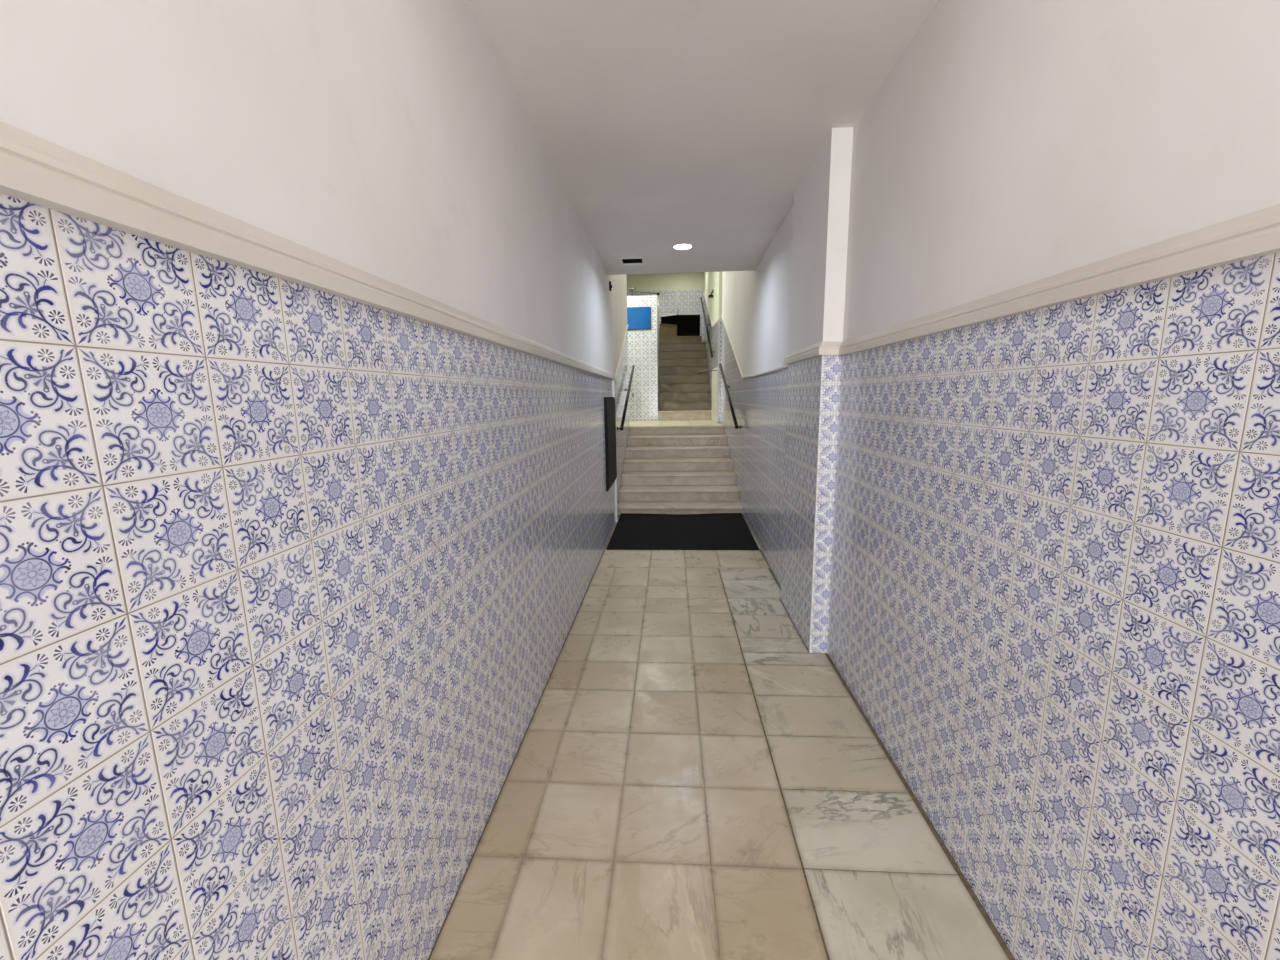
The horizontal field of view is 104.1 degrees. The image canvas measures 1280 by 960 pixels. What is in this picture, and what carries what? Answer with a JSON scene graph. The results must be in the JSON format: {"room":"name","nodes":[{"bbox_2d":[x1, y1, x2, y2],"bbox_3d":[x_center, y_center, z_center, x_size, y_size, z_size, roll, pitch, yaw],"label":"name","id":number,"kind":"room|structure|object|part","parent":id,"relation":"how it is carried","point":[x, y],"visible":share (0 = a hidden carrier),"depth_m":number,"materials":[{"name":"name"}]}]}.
{"room":"building entrance hallway","nodes":[
{"label":"building entrance hallway","id":0,"kind":"room"},
{"bbox_2d":[0,0,615,959],"bbox_3d":[-0.754,-1.162,1.415,0.162,5.346,10.278,0,9,4],"label":"wall","id":1,"kind":"structure","parent":0,"point":[295,579],"depth_m":0.95,"materials":[{"name":"tile"}]},
{"bbox_2d":[0,121,614,378],"bbox_3d":[-0.649,-0.522,1.516,0.029,0.082,10.278,0,9,4],"label":"trim","id":2,"kind":"structure","parent":1,"relation":"attached to","point":[36,170],"depth_m":0.77,"materials":[{"name":"paint"}]},
{"bbox_2d":[604,397,616,490],"bbox_3d":[-0.360,-0.481,6.221,0.027,1.089,0.954,0,9,4],"label":"wall box","id":3,"kind":"object","parent":1,"relation":"attached to","point":[609,402],"visible":1,"depth_m":6.04,"materials":[{"name":"black metal"}]},
{"bbox_2d":[613,380,617,522],"bbox_3d":[-0.335,-0.369,6.721,0.022,1.928,0.050,0,9,4],"label":"trim","id":4,"kind":"structure","parent":1,"relation":"attached to","point":[613,380],"depth_m":6.78,"materials":[{"name":"white paint"}]},
{"bbox_2d":[611,274,628,504],"bbox_3d":[-0.400,-2.254,7.980,0.153,5.346,3.069,0,9,4],"label":"wall","id":5,"kind":"structure","parent":0,"point":[618,282],"depth_m":7.99,"materials":[{"name":"paint"}]},
{"bbox_2d":[613,324,627,379],"bbox_3d":[-0.312,-2.133,8.004,0.018,1.123,3.051,0,9,4],"label":"trim","id":6,"kind":"structure","parent":5,"relation":"attached to","point":[627,324],"depth_m":8.06,"materials":[{"name":"paint"}]},
{"bbox_2d":[617,365,634,430],"bbox_3d":[-0.224,-1.504,8.661,0.106,1.120,2.727,0,9,4],"label":"handrail","id":7,"kind":"object","parent":5,"relation":"attached to","point":[621,428],"visible":1,"depth_m":8.32,"materials":[{"name":"black metal"}]},
{"bbox_2d":[627,295,657,420],"bbox_3d":[-0.381,-2.241,11.784,1.595,3.971,0.153,0,9,4],"label":"wall","id":8,"kind":"structure","parent":0,"point":[642,344],"depth_m":11.62,"materials":[{"name":"tile"}]},
{"bbox_2d":[627,307,650,329],"bbox_3d":[-0.127,-3.701,11.439,0.756,0.495,0.034,0,9,4],"label":"wall screen","id":9,"kind":"object","parent":8,"relation":"attached to","point":[638,318],"visible":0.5,"depth_m":11.42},
{"bbox_2d":[627,291,659,295],"bbox_3d":[-0.373,-4.284,11.448,1.656,0.176,0.068,0,9,4],"label":"rail","id":10,"kind":"object","parent":8,"relation":"on","point":[650,293],"visible":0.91,"depth_m":11.41,"materials":[{"name":"silver metal"}]},
{"bbox_3d":[-0.395,-4.305,11.446,1.615,0.132,0.025,0,9,4],"label":"rail","id":11,"kind":"part","parent":10,"relation":"part of","materials":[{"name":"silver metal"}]},
{"bbox_2d":[626,272,703,391],"bbox_3d":[0.562,-3.458,15.002,3.096,5.292,0.144,0,9,4],"label":"wall","id":12,"kind":"structure","parent":0,"point":[690,286],"depth_m":14.58,"materials":[{"name":"tile"}]},
{"bbox_2d":[661,313,699,335],"bbox_3d":[1.187,-4.536,14.688,1.152,0.698,0.043,0,9,4],"label":"panel board","id":13,"kind":"object","parent":12,"relation":"attached to","point":[687,325],"visible":0.69,"depth_m":14.67,"materials":[{"name":"black"}]},
{"bbox_2d":[629,420,722,425],"bbox_3d":[0.335,-1.430,12.447,2.934,0.145,5.580,0,9,4],"label":"floor","id":14,"kind":"structure","parent":0,"point":[688,422],"depth_m":10.65,"materials":[{"name":"stone"}]},
{"bbox_2d":[658,324,711,420],"bbox_3d":[1.145,-2.973,13.219,1.280,2.624,3.398,0,9,4],"label":"staircase","id":15,"kind":"structure","parent":14,"relation":"on","point":[684,394],"depth_m":12.79,"materials":[{"name":"stone"}]},
{"bbox_2d":[467,0,938,274],"bbox_3d":[0.199,-1.693,1.114,2.108,0.018,9.972,0,9,4],"label":"ceiling","id":16,"kind":"structure","parent":0,"point":[662,124],"depth_m":2.51,"materials":[{"name":"paint"}]},
{"bbox_2d":[619,258,644,265],"bbox_3d":[-0.087,-2.571,5.473,0.261,0.347,0.306,0,9,4],"label":"ceiling hatch","id":17,"kind":"object","parent":16,"relation":"attached to","point":[625,260],"visible":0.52,"depth_m":5.62,"materials":[{"name":"paint"}]},
{"bbox_2d":[673,243,692,249],"bbox_3d":[0.425,-2.318,4.966,0.202,0.013,0.202,0,9,4],"label":"recessed light","id":18,"kind":"object","parent":16,"relation":"in","point":[682,246],"visible":1,"depth_m":4.93,"materials":[{"name":"white paint"}]},
{"bbox_2d":[428,515,1014,959],"bbox_3d":[0.285,1.402,2.135,2.120,0.092,10.980,0,9,4],"label":"floor","id":19,"kind":"structure","parent":0,"point":[686,779],"depth_m":2.07,"materials":[{"name":"tile"}]},
{"bbox_2d":[617,425,742,514],"bbox_3d":[0.642,-0.273,8.480,1.844,1.139,2.718,0,9,4],"label":"staircase","id":20,"kind":"structure","parent":19,"relation":"on","point":[668,469],"depth_m":8.20,"materials":[{"name":"stone"}]},
{"bbox_2d":[606,513,758,549],"bbox_3d":[0.540,0.633,6.411,1.746,0.030,1.683,0,9,4],"label":"floor mat","id":21,"kind":"object","parent":19,"relation":"on","point":[632,531],"visible":1,"depth_m":6.23,"materials":[{"name":"rubber"}]},
{"bbox_2d":[704,206,792,587],"bbox_3d":[1.649,-2.510,9.335,0.241,5.346,11.376,0,9,4],"label":"wall","id":22,"kind":"structure","parent":0,"point":[755,304],"depth_m":5.73,"materials":[{"name":"tile"}]},
{"bbox_2d":[700,297,714,357],"bbox_3d":[1.683,-3.952,12.553,0.120,2.010,4.114,0,9,4],"label":"handrail","id":23,"kind":"object","parent":22,"relation":"attached to","point":[706,324],"visible":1,"depth_m":12.07,"materials":[{"name":"black metal"}]},
{"bbox_2d":[703,289,718,326],"bbox_3d":[1.710,-4.380,12.281,0.029,1.593,4.775,0,9,4],"label":"trim","id":24,"kind":"structure","parent":22,"relation":"attached to","point":[715,323],"depth_m":12.17,"materials":[{"name":"paint"}]},
{"bbox_2d":[711,367,717,422],"bbox_3d":[1.641,-1.860,10.967,0.025,1.148,1.357,0,9,4],"label":"trim","id":25,"kind":"structure","parent":22,"relation":"attached to","point":[714,412],"depth_m":10.67,"materials":[{"name":"white paint"}]},
{"bbox_2d":[719,363,740,428],"bbox_3d":[1.507,-1.502,8.492,0.106,1.114,2.637,0,9,4],"label":"handrail","id":26,"kind":"object","parent":22,"relation":"attached to","point":[720,365],"visible":1,"depth_m":8.17,"materials":[{"name":"black metal"}]},
{"bbox_2d":[721,315,787,377],"bbox_3d":[1.434,-2.107,6.966,0.056,1.389,6.481,0,9,4],"label":"trim","id":27,"kind":"structure","parent":22,"relation":"attached to","point":[784,366],"depth_m":6.75,"materials":[{"name":"paint"}]},
{"bbox_2d":[781,127,852,652],"bbox_3d":[1.268,-0.496,3.487,0.279,3.294,0.882,0,9,4],"label":"pillar","id":28,"kind":"structure","parent":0,"point":[821,201],"depth_m":3.22,"materials":[{"name":"paint"}]},
{"bbox_2d":[827,0,1279,959],"bbox_3d":[1.099,0.127,-0.265,0.162,3.294,6.768,0,9,4],"label":"wall","id":29,"kind":"structure","parent":0,"point":[1054,609],"depth_m":1.27,"materials":[{"name":"tile"}]},
{"bbox_2d":[784,204,1279,364],"bbox_3d":[0.966,-0.310,0.124,0.146,0.088,7.661,0,9,4],"label":"trim","id":30,"kind":"structure","parent":29,"relation":"attached to","point":[1255,234],"depth_m":1.15,"materials":[{"name":"paint"}]}
]}

